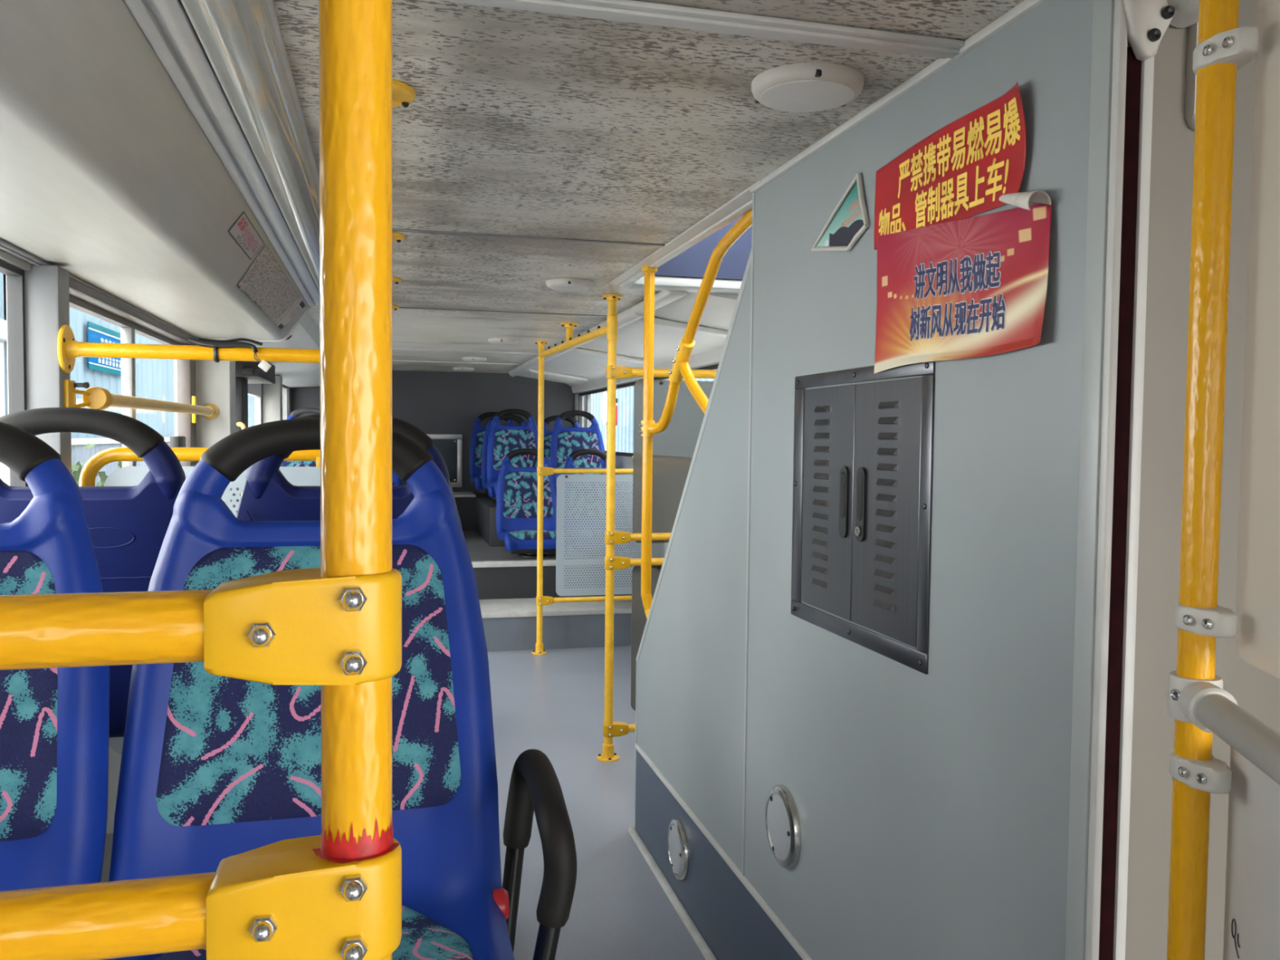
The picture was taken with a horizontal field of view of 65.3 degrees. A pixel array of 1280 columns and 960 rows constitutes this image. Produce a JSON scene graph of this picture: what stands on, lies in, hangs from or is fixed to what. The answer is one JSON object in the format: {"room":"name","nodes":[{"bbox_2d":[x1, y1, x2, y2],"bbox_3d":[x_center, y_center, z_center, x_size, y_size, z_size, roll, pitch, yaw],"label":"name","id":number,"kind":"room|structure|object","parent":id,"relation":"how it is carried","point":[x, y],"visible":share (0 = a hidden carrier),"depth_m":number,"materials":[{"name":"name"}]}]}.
{"room":"transit interior","nodes":[
{"label":"transit interior","id":0,"kind":"room"},
{"bbox_2d":[0,249,290,833],"bbox_3d":[-1.439,0.256,2.466,0.060,1.815,11.660,0,3,-14],"label":"wall","id":1,"kind":"structure","parent":0,"point":[114,758],"depth_m":2.85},
{"bbox_2d":[0,259,27,486],"bbox_3d":[-1.202,-0.102,1.544,0.030,0.655,1.350,0,3,-14],"label":"window","id":2,"kind":"structure","parent":1,"relation":"in","point":[15,275],"depth_m":2.18,"materials":[{"name":"glass"}]},
{"bbox_2d":[5,264,71,486],"bbox_3d":[-1.353,0.198,2.260,0.105,1.350,0.082,0,3,-14],"label":"pillar","id":3,"kind":"structure","parent":1,"relation":"attached to","point":[46,287],"depth_m":2.20,"materials":[{"name":"white plastic"}]},
{"bbox_2d":[63,379,219,422],"bbox_3d":[-1.499,-0.231,3.126,0.080,0.120,1.820,0,3,-15],"label":"bar","id":4,"kind":"object","parent":3,"relation":"attached to","point":[94,397],"visible":0.94,"depth_m":2.54,"materials":[{"name":"yellow metal"}]},
{"bbox_2d":[57,276,319,755],"bbox_3d":[-1.229,0.154,3.183,0.782,1.362,1.845,0,3,-14],"label":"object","id":5,"kind":"structure","parent":1,"relation":"in","point":[83,298],"depth_m":2.44,"materials":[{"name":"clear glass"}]},
{"bbox_2d":[188,337,271,372],"bbox_3d":[-0.952,-0.293,2.331,0.187,0.080,0.043,0,2,-4],"label":"cable","id":6,"kind":"object","parent":5,"relation":"attached to","point":[215,344],"visible":0.98,"depth_m":2.32,"materials":[{"name":"black rubber"}]},
{"bbox_2d":[195,344,235,507],"bbox_3d":[-1.772,0.240,4.098,0.195,1.600,0.155,0,3,-14],"label":"pillar","id":7,"kind":"structure","parent":1,"relation":"attached to","point":[215,382],"depth_m":4.01,"materials":[{"name":"white plastic"}]},
{"bbox_2d":[235,377,248,513],"bbox_3d":[-1.977,0.203,4.889,0.085,1.600,0.220,0,3,-14],"label":"trim","id":8,"kind":"structure","parent":1,"relation":"attached to","point":[242,384],"depth_m":4.77,"materials":[{"name":"plastic"}]},
{"bbox_2d":[248,383,262,425],"bbox_3d":[-2.151,0.205,5.278,0.038,1.560,2.260,0,3,-14],"label":"window","id":9,"kind":"structure","parent":1,"relation":"in","point":[255,390],"depth_m":6.27,"materials":[{"name":"clear glass"}]},
{"bbox_2d":[235,360,275,383],"bbox_3d":[-1.968,-0.553,5.027,0.170,0.100,0.750,0,3,-14],"label":"box","id":10,"kind":"object","parent":1,"relation":"attached to","point":[250,371],"visible":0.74,"depth_m":4.71,"materials":[{"name":"plastic"}]},
{"bbox_2d":[262,375,282,466],"bbox_3d":[-2.361,0.133,6.420,0.110,1.600,0.140,0,3,-14],"label":"pillar","id":11,"kind":"structure","parent":1,"relation":"attached to","point":[272,393],"depth_m":6.33,"materials":[{"name":"white plastic"}]},
{"bbox_2d":[282,384,287,419],"bbox_3d":[-2.630,-0.411,7.194,0.034,0.615,1.540,0,3,-14],"label":"window","id":12,"kind":"structure","parent":1,"relation":"in","point":[284,387],"depth_m":7.91,"materials":[{"name":"clear glass"}]},
{"bbox_2d":[290,370,586,493],"bbox_3d":[-1.711,-0.229,8.426,2.535,1.365,0.060,0,3,-14],"label":"wall","id":13,"kind":"structure","parent":0,"point":[434,402],"depth_m":8.43,"materials":[{"name":"grey plastic"}]},
{"bbox_2d":[426,434,462,487],"bbox_3d":[-1.704,-0.161,8.387,0.414,0.447,0.024,0,3,-14],"label":"hatch","id":14,"kind":"object","parent":13,"relation":"attached to","point":[451,451],"visible":0.33,"depth_m":8.42,"materials":[{"name":"metal"}]},
{"bbox_2d":[462,530,637,599],"bbox_3d":[-1.430,0.706,7.315,2.535,0.519,2.512,0,3,-14],"label":"step","id":15,"kind":"structure","parent":0,"point":[500,573],"depth_m":6.21,"materials":[{"name":"plastic"}]},
{"bbox_2d":[453,491,475,531],"bbox_3d":[-1.657,0.258,8.204,0.570,0.297,0.440,0,3,-14],"label":"box","id":16,"kind":"object","parent":15,"relation":"on","point":[464,500],"visible":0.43,"depth_m":8.07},
{"bbox_2d":[475,493,571,546],"bbox_3d":[-0.813,0.293,7.830,0.885,0.277,1.580,0,3,-14],"label":"podium","id":17,"kind":"object","parent":15,"relation":"on","point":[485,506],"visible":0.24,"depth_m":7.27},
{"bbox_2d":[469,412,514,496],"bbox_3d":[-1.167,-0.216,8.154,0.424,0.690,0.588,0,3,-14],"label":"seat","id":18,"kind":"object","parent":17,"relation":"on","point":[478,431],"visible":0.14,"depth_m":8.28,"materials":[{"name":"plastic"}]},
{"bbox_2d":[475,430,485,466],"bbox_3d":[-1.212,-0.261,8.332,0.346,0.306,0.101,0,3,-14],"label":"cushion","id":19,"kind":"object","parent":18,"relation":"on","point":[479,434],"depth_m":8.30,"materials":[{"name":"fabric"}]},
{"bbox_2d":[481,414,526,500],"bbox_3d":[-1.000,-0.169,7.724,0.424,0.690,0.588,0,3,-14],"label":"seat","id":20,"kind":"object","parent":17,"relation":"on","point":[520,420],"visible":0.08,"depth_m":7.85,"materials":[{"name":"plastic"}]},
{"bbox_2d":[486,408,537,495],"bbox_3d":[-0.891,-0.181,7.296,0.424,0.690,0.588,0,3,-14],"label":"seat","id":21,"kind":"object","parent":17,"relation":"on","point":[502,439],"visible":0.47,"depth_m":7.47,"materials":[{"name":"plastic"}]},
{"bbox_2d":[493,429,537,470],"bbox_3d":[-0.937,-0.226,7.474,0.346,0.306,0.101,0,3,-14],"label":"cushion","id":22,"kind":"object","parent":21,"relation":"on","point":[504,441],"depth_m":7.47,"materials":[{"name":"fabric"}]},
{"bbox_2d":[543,414,580,461],"bbox_3d":[-0.583,-0.169,7.829,0.424,0.690,0.588,0,3,-14],"label":"seat","id":23,"kind":"object","parent":17,"relation":"on","point":[548,433],"visible":0.16,"depth_m":8.02,"materials":[{"name":"plastic"}]},
{"bbox_2d":[543,434,551,461],"bbox_3d":[-0.628,-0.214,8.007,0.346,0.306,0.101,0,3,-14],"label":"cushion","id":24,"kind":"object","parent":23,"relation":"on","point":[547,437],"depth_m":7.99,"materials":[{"name":"fabric"}]},
{"bbox_2d":[550,410,604,486],"bbox_3d":[-0.409,-0.159,7.141,0.424,0.690,0.588,0,3,-14],"label":"seat","id":25,"kind":"object","parent":17,"relation":"on","point":[565,441],"visible":0.4,"depth_m":7.32,"materials":[{"name":"plastic"}]},
{"bbox_2d":[556,431,601,468],"bbox_3d":[-0.454,-0.204,7.319,0.346,0.306,0.101,0,3,-14],"label":"cushion","id":26,"kind":"object","parent":25,"relation":"on","point":[567,442],"depth_m":7.32,"materials":[{"name":"fabric"}]},
{"bbox_2d":[496,448,568,557],"bbox_3d":[-0.706,0.143,6.480,0.424,0.690,0.588,0,3,-14],"label":"seat","id":27,"kind":"object","parent":15,"relation":"on","point":[517,486],"visible":0.87,"depth_m":6.62,"materials":[{"name":"blue fabric"}]},
{"bbox_2d":[502,471,553,518],"bbox_3d":[-0.751,0.098,6.659,0.346,0.306,0.101,0,3,-14],"label":"cushion","id":28,"kind":"object","parent":27,"relation":"on","point":[519,488],"depth_m":6.65,"materials":[{"name":"fabric"}]},
{"bbox_2d":[508,529,555,539],"bbox_3d":[-0.686,0.341,6.403,0.340,0.047,0.361,0,3,-14],"label":"seat cushion","id":29,"kind":"object","parent":27,"relation":"on","point":[513,534],"depth_m":6.24,"materials":[{"name":"fabric"}]},
{"bbox_2d":[563,448,635,555],"bbox_3d":[-0.289,0.143,6.586,0.424,0.690,0.588,0,3,-14],"label":"seat","id":30,"kind":"object","parent":15,"relation":"on","point":[569,462],"visible":0.14,"depth_m":6.76,"materials":[{"name":"plastic"}]},
{"bbox_3d":[-2.221,0.293,7.474,0.880,0.277,1.580,0,3,-14],"label":"podium","id":31,"kind":"object","parent":15,"relation":"on","visible":0},
{"bbox_2d":[282,407,319,466],"bbox_3d":[-2.312,-0.164,6.938,0.424,0.690,0.588,0,3,-14],"label":"seat","id":32,"kind":"object","parent":31,"relation":"on","point":[295,414],"visible":0.08,"depth_m":7.10,"materials":[{"name":"plastic"}]},
{"bbox_2d":[284,461,316,466],"bbox_3d":[-2.357,-0.209,7.116,0.346,0.306,0.101,0,3,-14],"label":"cushion","id":33,"kind":"object","parent":32,"relation":"on","point":[286,464],"depth_m":7.07,"materials":[{"name":"fabric"}]},
{"bbox_2d":[391,470,401,485],"bbox_3d":[-1.897,-0.164,7.043,0.424,0.690,0.588,0,3,-14],"label":"seat","id":34,"kind":"object","parent":31,"relation":"on","point":[396,480],"visible":0.04,"depth_m":7.19,"materials":[{"name":"plastic"}]},
{"bbox_2d":[479,595,631,651],"bbox_3d":[-1.074,0.887,5.906,2.535,0.285,0.532,0,3,-14],"label":"step","id":35,"kind":"structure","parent":0,"point":[508,624],"depth_m":5.81,"materials":[{"name":"plastic"}]},
{"bbox_2d":[487,645,705,959],"bbox_3d":[0.062,1.206,1.418,2.535,0.060,8.810,0,3,-14],"label":"floor","id":36,"kind":"structure","parent":0,"point":[552,703],"depth_m":3.40,"materials":[{"name":"grey plastic"}]},
{"bbox_2d":[101,832,113,881],"bbox_3d":[-0.746,1.034,1.604,0.860,0.250,1.940,0,3,-14],"label":"podium","id":37,"kind":"object","parent":36,"relation":"on","point":[108,840],"depth_m":2.31,"materials":[{"name":"plastic"}]},
{"bbox_2d":[0,422,110,891],"bbox_3d":[-0.759,0.434,0.906,0.424,1.000,0.588,0,3,-14],"label":"seat","id":38,"kind":"object","parent":37,"relation":"on","point":[55,722],"visible":0.86,"depth_m":1.10,"materials":[{"name":"plastic"}]},
{"bbox_2d":[0,550,57,840],"bbox_3d":[-0.803,0.234,1.078,0.346,0.306,0.101,0,3,-14],"label":"cushion","id":39,"kind":"object","parent":38,"relation":"on","point":[28,698],"depth_m":1.09,"materials":[{"name":"fabric"}]},
{"bbox_2d":[0,407,185,737],"bbox_3d":[-0.977,0.373,1.863,0.424,1.000,0.588,0,3,-14],"label":"seat","id":40,"kind":"object","parent":37,"relation":"on","point":[128,526],"visible":0.23,"depth_m":1.61,"materials":[{"name":"blue plastic"}]},
{"bbox_2d":[101,417,577,959],"bbox_3d":[-0.309,0.434,1.020,0.488,1.000,0.589,0,3,-14],"label":"seat","id":41,"kind":"object","parent":37,"relation":"on","point":[214,768],"visible":0.59,"depth_m":1.16,"materials":[{"name":"blue plastic"}]},
{"bbox_2d":[155,544,461,826],"bbox_3d":[-0.384,0.234,1.184,0.346,0.306,0.101,0,3,-14],"label":"cushion","id":42,"kind":"object","parent":41,"relation":"on","point":[230,751],"depth_m":1.16,"materials":[{"name":"fabric"}]},
{"bbox_2d":[154,905,473,959],"bbox_3d":[-0.320,0.477,0.929,0.340,0.047,0.361,0,3,-14],"label":"seat cushion","id":43,"kind":"object","parent":41,"relation":"on","point":[428,932],"depth_m":1.03,"materials":[{"name":"fabric"}]},
{"bbox_2d":[235,413,462,528],"bbox_3d":[-0.562,0.372,1.968,0.424,1.000,0.588,0,3,-14],"label":"seat","id":44,"kind":"object","parent":37,"relation":"on","point":[267,495],"visible":0.11,"depth_m":1.67,"materials":[{"name":"plastic"}]},
{"bbox_2d":[0,0,401,959],"bbox_3d":[-0.490,0.330,0.402,0.767,1.765,0.052,0,3,-14],"label":"guard rail","id":45,"kind":"object","parent":36,"relation":"on","point":[335,894],"visible":1,"depth_m":0.46,"materials":[{"name":"yellow metal"}]},
{"bbox_2d":[531,340,554,654],"bbox_3d":[-0.548,0.103,5.648,0.119,1.765,0.088,0,3,-14],"label":"pole","id":46,"kind":"object","parent":36,"relation":"on","point":[541,600],"visible":1,"depth_m":5.63,"materials":[{"name":"yellow metal"}]},
{"bbox_2d":[553,595,631,602],"bbox_3d":[-0.178,0.685,5.768,0.667,0.028,0.028,0,3,-14],"label":"handrail","id":47,"kind":"object","parent":46,"relation":"attached to","point":[615,597],"visible":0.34,"depth_m":5.73,"materials":[{"name":"yellow metal"}]},
{"bbox_2d":[554,468,633,473],"bbox_3d":[-0.171,-0.051,5.737,0.667,0.028,0.028,0,3,-14],"label":"handrail","id":48,"kind":"object","parent":46,"relation":"attached to","point":[556,470],"visible":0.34,"depth_m":5.70,"materials":[{"name":"yellow metal"}]},
{"bbox_2d":[555,474,641,595],"bbox_3d":[-0.213,0.316,5.737,0.540,0.696,0.014,0,3,-14],"label":"perforated panel","id":49,"kind":"object","parent":48,"relation":"hanging from","point":[561,590],"visible":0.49,"depth_m":5.72,"materials":[{"name":"grey metal"}]},
{"bbox_2d":[596,294,632,761],"bbox_3d":[-0.098,0.188,3.802,0.119,1.765,0.088,0,3,-14],"label":"pole","id":50,"kind":"object","parent":36,"relation":"on","point":[611,729],"visible":1,"depth_m":3.79,"materials":[{"name":"yellow metal"}]},
{"bbox_2d":[631,565,662,711],"bbox_3d":[0.243,0.612,3.924,0.565,0.575,0.018,0,3,-14],"label":"panel","id":51,"kind":"object","parent":50,"relation":"attached to","point":[639,619],"visible":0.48,"depth_m":3.86,"materials":[{"name":"grey plastic"}]},
{"bbox_2d":[630,557,664,565],"bbox_3d":[0.285,0.315,3.905,0.683,0.029,0.029,0,3,-14],"label":"handrail","id":52,"kind":"object","parent":50,"relation":"attached to","point":[633,562],"visible":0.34,"depth_m":3.83,"materials":[{"name":"yellow metal"}]},
{"bbox_2d":[630,533,671,540],"bbox_3d":[0.286,0.218,3.901,0.683,0.029,0.029,0,3,-14],"label":"handrail","id":53,"kind":"object","parent":50,"relation":"attached to","point":[633,536],"visible":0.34,"depth_m":3.83,"materials":[{"name":"yellow metal"}]},
{"bbox_2d":[632,379,713,542],"bbox_3d":[0.250,-0.071,3.894,0.565,0.629,0.018,0,3,-14],"label":"panel","id":54,"kind":"object","parent":50,"relation":"attached to","point":[673,448],"visible":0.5,"depth_m":3.86,"materials":[{"name":"grey plastic"}]},
{"bbox_2d":[1166,0,1259,959],"bbox_3d":[0.542,0.317,0.973,0.051,1.765,0.080,1,3,17],"label":"pole","id":55,"kind":"object","parent":36,"relation":"on","point":[1223,47],"visible":0.91,"depth_m":0.96,"materials":[{"name":"yellow metal"}]},
{"bbox_2d":[1195,693,1279,784],"bbox_3d":[0.485,0.226,0.676,0.033,0.033,0.570,1,3,11],"label":"tube","id":56,"kind":"object","parent":55,"relation":"attached to","point":[1253,739],"visible":0.8,"depth_m":0.84,"materials":[{"name":"grey plastic"}]},
{"bbox_2d":[1222,746,1279,959],"bbox_3d":[0.533,0.685,0.777,0.005,0.845,0.450,1,3,11],"label":"panel","id":57,"kind":"object","parent":55,"relation":"attached to","point":[1251,928],"visible":0.99,"depth_m":0.93,"materials":[{"name":"white plastic"}]},
{"bbox_2d":[1234,0,1279,679],"bbox_3d":[0.543,-0.180,0.740,0.005,0.722,0.450,1,3,11],"label":"panel","id":58,"kind":"object","parent":55,"relation":"attached to","point":[1257,637],"visible":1,"depth_m":0.92,"materials":[{"name":"beige"}]},
{"bbox_2d":[180,0,1024,373],"bbox_3d":[-0.279,-0.753,2.765,2.535,0.200,11.760,0,3,-14],"label":"ceiling","id":59,"kind":"structure","parent":0,"point":[513,114],"depth_m":1.76,"materials":[{"name":"laminate"}]},
{"bbox_2d":[0,0,311,342],"bbox_3d":[-0.667,-0.474,0.480,0.464,0.168,7.300,0,3,-14],"label":"panel","id":60,"kind":"object","parent":59,"relation":"attached to","point":[109,179],"visible":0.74,"depth_m":1.61,"materials":[{"name":"white plastic"}]},
{"bbox_2d":[228,211,264,259],"bbox_3d":[-0.960,-0.593,2.441,0.034,0.047,0.380,0,3,-14],"label":"notice","id":61,"kind":"object","parent":60,"relation":"attached to","point":[242,231],"visible":1,"depth_m":2.42,"materials":[{"name":"paper"}]},
{"bbox_2d":[236,244,305,328],"bbox_3d":[-1.194,-0.603,3.284,0.079,0.110,1.320,0,3,-14],"label":"sign","id":62,"kind":"object","parent":60,"relation":"attached to","point":[265,282],"visible":1,"depth_m":3.10,"materials":[{"name":"paper"}]},
{"bbox_2d":[123,0,319,306],"bbox_3d":[-0.418,-0.550,0.525,0.061,0.016,7.270,0,3,-14],"label":"trim","id":63,"kind":"structure","parent":59,"relation":"attached to","point":[166,24],"depth_m":1.62,"materials":[{"name":"metal"}]},
{"bbox_2d":[180,0,319,291],"bbox_3d":[-0.353,-0.539,0.619,0.108,0.043,7.020,0,3,-14],"label":"lamp","id":64,"kind":"object","parent":59,"relation":"attached to","point":[242,42],"visible":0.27,"depth_m":1.55,"materials":[{"name":"grey"}]},
{"bbox_2d":[240,312,319,387],"bbox_3d":[-2.104,-0.733,6.073,0.420,0.165,4.240,0,3,-14],"label":"cove","id":65,"kind":"object","parent":59,"relation":"attached to","point":[306,335],"visible":0.35,"depth_m":5.44,"materials":[{"name":"white plastic"}]},
{"bbox_2d":[392,80,415,310],"bbox_3d":[-0.705,-0.597,2.713,0.133,0.117,3.054,0,3,-14],"label":"handrail","id":66,"kind":"object","parent":59,"relation":"attached to","point":[403,95],"visible":0.12,"depth_m":1.56,"materials":[{"name":"yellow metal"}]},
{"bbox_2d":[392,360,522,364],"bbox_3d":[-1.447,-0.856,7.251,1.230,0.006,0.030,0,3,-14],"label":"trim","id":67,"kind":"structure","parent":59,"relation":"attached to","point":[393,360],"depth_m":7.27,"materials":[{"name":"metal"}]},
{"bbox_2d":[392,348,538,354],"bbox_3d":[-1.202,-0.811,6.282,1.230,0.006,0.030,0,3,-14],"label":"trim","id":68,"kind":"structure","parent":59,"relation":"attached to","point":[393,348],"depth_m":6.30,"materials":[{"name":"metal"}]},
{"bbox_2d":[462,357,486,362],"bbox_3d":[-1.142,-0.827,6.880,0.166,0.025,0.166,0,3,-14],"label":"recessed light","id":69,"kind":"object","parent":59,"relation":"in","point":[465,359],"visible":1,"depth_m":6.82,"materials":[{"name":"white plastic"}]},
{"bbox_2d":[487,337,518,344],"bbox_3d":[-0.757,-0.764,5.514,0.166,0.025,0.166,0,3,-14],"label":"recessed light","id":70,"kind":"object","parent":59,"relation":"in","point":[492,340],"visible":1,"depth_m":5.46,"materials":[{"name":"white plastic"}]},
{"bbox_2d":[399,306,607,316],"bbox_3d":[-0.686,-0.719,4.241,1.230,0.004,0.015,0,3,-14],"label":"trim","id":71,"kind":"structure","parent":59,"relation":"attached to","point":[399,307],"depth_m":4.26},
{"bbox_2d":[392,228,664,247],"bbox_3d":[-0.356,-0.647,2.652,0.880,0.004,0.026,0,3,-14],"label":"trim","id":72,"kind":"structure","parent":59,"relation":"attached to","point":[403,230],"depth_m":2.66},
{"bbox_2d":[546,278,594,291],"bbox_3d":[-0.241,-0.669,3.440,0.166,0.025,0.166,0,3,-14],"label":"recessed light","id":73,"kind":"object","parent":59,"relation":"in","point":[559,284],"visible":1,"depth_m":3.39,"materials":[{"name":"white plastic"}]},
{"bbox_2d":[538,322,606,358],"bbox_3d":[-0.329,-0.668,4.686,0.086,0.136,1.869,0,3,-14],"label":"handrail","id":74,"kind":"object","parent":59,"relation":"attached to","point":[570,342],"visible":1,"depth_m":4.66,"materials":[{"name":"yellow metal"}]},
{"bbox_2d":[508,307,644,376],"bbox_3d":[-0.523,-0.789,6.146,0.068,0.068,4.332,0,3,-14],"label":"trim","id":75,"kind":"structure","parent":59,"relation":"attached to","point":[626,317],"depth_m":5.24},
{"bbox_2d":[516,292,737,393],"bbox_3d":[-0.203,-0.717,6.085,0.590,0.157,5.150,0,3,-14],"label":"panel","id":76,"kind":"object","parent":59,"relation":"attached to","point":[717,313],"visible":0.35,"depth_m":5.11,"materials":[{"name":"white plastic"}]},
{"bbox_2d":[436,0,964,58],"bbox_3d":[0.003,-0.577,1.239,0.883,0.012,0.050,0,3,-14],"label":"trim","id":77,"kind":"structure","parent":59,"relation":"attached to","point":[622,11],"depth_m":1.26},
{"bbox_2d":[751,62,864,112],"bbox_3d":[0.249,-0.580,1.489,0.166,0.025,0.166,0,3,-14],"label":"recessed light","id":78,"kind":"object","parent":59,"relation":"in","point":[811,86],"visible":1,"depth_m":1.45,"materials":[{"name":"white plastic"}]},
{"bbox_2d":[574,361,719,558],"bbox_3d":[0.883,0.256,3.054,0.060,1.815,11.660,0,3,-14],"label":"wall","id":79,"kind":"structure","parent":0,"point":[658,549],"depth_m":6.74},
{"bbox_2d":[577,381,636,457],"bbox_3d":[-0.226,-0.441,7.434,0.034,0.505,2.350,0,3,-14],"label":"window","id":80,"kind":"structure","parent":79,"relation":"in","point":[588,394],"depth_m":8.20,"materials":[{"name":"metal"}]},
{"bbox_2d":[527,316,728,381],"bbox_3d":[-0.209,-0.733,5.985,0.490,0.085,3.560,0,3,-14],"label":"trim","id":81,"kind":"structure","parent":79,"relation":"attached to","point":[658,322],"depth_m":5.76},
{"bbox_2d":[631,364,718,380],"bbox_3d":[0.068,-0.326,4.855,0.729,0.505,2.800,0,3,-14],"label":"handrail","id":82,"kind":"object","parent":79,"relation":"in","point":[713,366],"depth_m":3.84,"materials":[{"name":"metal"}]},
{"bbox_2d":[654,214,751,279],"bbox_3d":[0.582,-0.999,2.309,0.656,0.721,2.276,0,3,-14],"label":"wall","id":83,"kind":"structure","parent":0,"point":[693,262],"depth_m":3.40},
{"bbox_2d":[631,290,687,313],"bbox_3d":[0.067,-0.678,3.780,0.075,0.030,0.550,0,3,-14],"label":"trim","id":84,"kind":"structure","parent":83,"relation":"attached to","point":[663,298],"depth_m":3.65,"materials":[{"name":"white plastic"}]},
{"bbox_2d":[625,276,742,294],"bbox_3d":[0.283,-0.675,3.487,0.660,0.030,0.125,0,3,-14],"label":"trim","id":85,"kind":"structure","parent":83,"relation":"attached to","point":[661,283],"depth_m":3.42,"materials":[{"name":"white plastic"}]},
{"bbox_2d":[634,0,1130,959],"bbox_3d":[0.258,0.266,2.089,0.042,1.765,2.066,0,3,-14],"label":"wall","id":86,"kind":"structure","parent":0,"point":[954,811],"depth_m":1.42,"materials":[{"name":"grey metal"}]},
{"bbox_2d":[627,826,716,959],"bbox_3d":[0.220,1.138,2.140,0.023,0.016,2.033,0,3,-14],"label":"baseboard","id":87,"kind":"structure","parent":86,"relation":"attached to","point":[679,908],"depth_m":2.64,"materials":[{"name":"silver metal"}]},
{"bbox_2d":[667,817,688,880],"bbox_3d":[0.097,0.974,2.632,0.018,0.156,0.156,0,3,-14],"label":"lamp","id":88,"kind":"object","parent":86,"relation":"attached to","point":[677,845],"visible":1,"depth_m":2.60,"materials":[{"name":"metal"}]},
{"bbox_2d":[608,180,759,287],"bbox_3d":[0.103,-0.657,2.758,0.072,0.042,1.450,0,3,-14],"label":"trim","id":89,"kind":"structure","parent":86,"relation":"attached to","point":[740,204],"depth_m":2.58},
{"bbox_2d":[639,208,751,618],"bbox_3d":[0.236,-0.117,2.336,0.095,1.420,1.628,0,3,-14],"label":"stair handrail","id":90,"kind":"object","parent":86,"relation":"attached to","point":[681,370],"visible":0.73,"depth_m":3.06,"materials":[{"name":"yellow metal"}]},
{"bbox_2d":[764,784,801,869],"bbox_3d":[0.273,0.672,1.936,0.018,0.156,0.156,0,3,-14],"label":"lamp","id":91,"kind":"object","parent":86,"relation":"attached to","point":[783,826],"visible":1,"depth_m":1.91,"materials":[{"name":"metal"}]},
{"bbox_2d":[810,172,870,251],"bbox_3d":[0.338,-0.444,1.698,0.012,0.122,0.214,0,3,-14],"label":"sign","id":92,"kind":"object","parent":86,"relation":"attached to","point":[851,220],"visible":1,"depth_m":1.67,"materials":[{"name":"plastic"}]},
{"bbox_2d":[791,361,934,674],"bbox_3d":[0.348,0.042,1.654,0.011,0.452,0.494,0,3,-14],"label":"hatch","id":93,"kind":"object","parent":86,"relation":"attached to","point":[863,453],"visible":1,"depth_m":1.60,"materials":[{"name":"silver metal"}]},
{"bbox_2d":[874,82,1026,249],"bbox_3d":[0.418,-0.418,1.384,0.013,0.139,0.393,0,3,-12],"label":"poster","id":94,"kind":"object","parent":86,"relation":"attached to","point":[961,171],"visible":1,"depth_m":1.34,"materials":[{"name":"red paper"}]},
{"bbox_2d":[874,191,1052,373],"bbox_3d":[0.413,-0.265,1.357,0.027,0.215,0.430,0,3,-14],"label":"poster","id":95,"kind":"object","parent":86,"relation":"attached to","point":[976,286],"visible":1,"depth_m":1.32,"materials":[{"name":"red paper"}]},
{"bbox_2d":[1122,0,1199,61],"bbox_3d":[0.601,-0.501,0.914,0.122,0.125,0.323,0,3,-14],"label":"bracket","id":96,"kind":"object","parent":86,"relation":"attached to","point":[1148,21],"visible":0.94,"depth_m":1.05,"materials":[{"name":"white plastic"}]},
{"bbox_2d":[1166,0,1199,27],"bbox_3d":[0.588,-0.519,1.048,0.068,0.068,0.052,0,3,-20],"label":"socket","id":97,"kind":"object","parent":96,"relation":"attached to","point":[1180,13],"depth_m":1.05,"materials":[{"name":"white plastic"}]},
{"bbox_2d":[1098,0,1279,959],"bbox_3d":[0.899,0.311,1.206,0.816,1.765,0.043,0,3,-14],"label":"door frame","id":98,"kind":"structure","parent":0,"point":[1160,109],"depth_m":1.10,"materials":[{"name":"white plastic"}]},
{"label":"outside","id":99,"kind":"structure","parent":0,"visible":0},
{"bbox_3d":[-1.988,1.090,11.937,30.000,0.060,56.000,0,3,-14],"label":"ground","id":100,"kind":"structure","parent":99,"visible":0},
{"bbox_2d":[71,443,122,486],"bbox_3d":[-4.147,0.388,7.236,0.969,1.702,1.277,0,3,-14],"label":"bush","id":101,"kind":"object","parent":100,"relation":"on","point":[77,468],"visible":0.03,"depth_m":7.33,"materials":[{"name":"green plant"}]},
{"bbox_2d":[0,272,254,486],"bbox_3d":[-8.031,-1.581,16.417,1.680,4.760,24.876,0,3,-14],"label":"wall","id":102,"kind":"structure","parent":100,"relation":"on","point":[154,378],"depth_m":10.84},
{"bbox_2d":[87,321,120,375],"bbox_3d":[-5.796,-1.407,10.860,0.013,0.480,1.440,0,3,-14],"label":"banner","id":103,"kind":"object","parent":102,"relation":"attached to","point":[96,333],"visible":0.63,"depth_m":10.69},
{"bbox_2d":[590,377,714,453],"bbox_3d":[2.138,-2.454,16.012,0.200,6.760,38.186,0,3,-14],"label":"window","id":104,"kind":"structure","parent":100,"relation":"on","point":[624,428],"depth_m":26.21,"materials":[{"name":"glass"}]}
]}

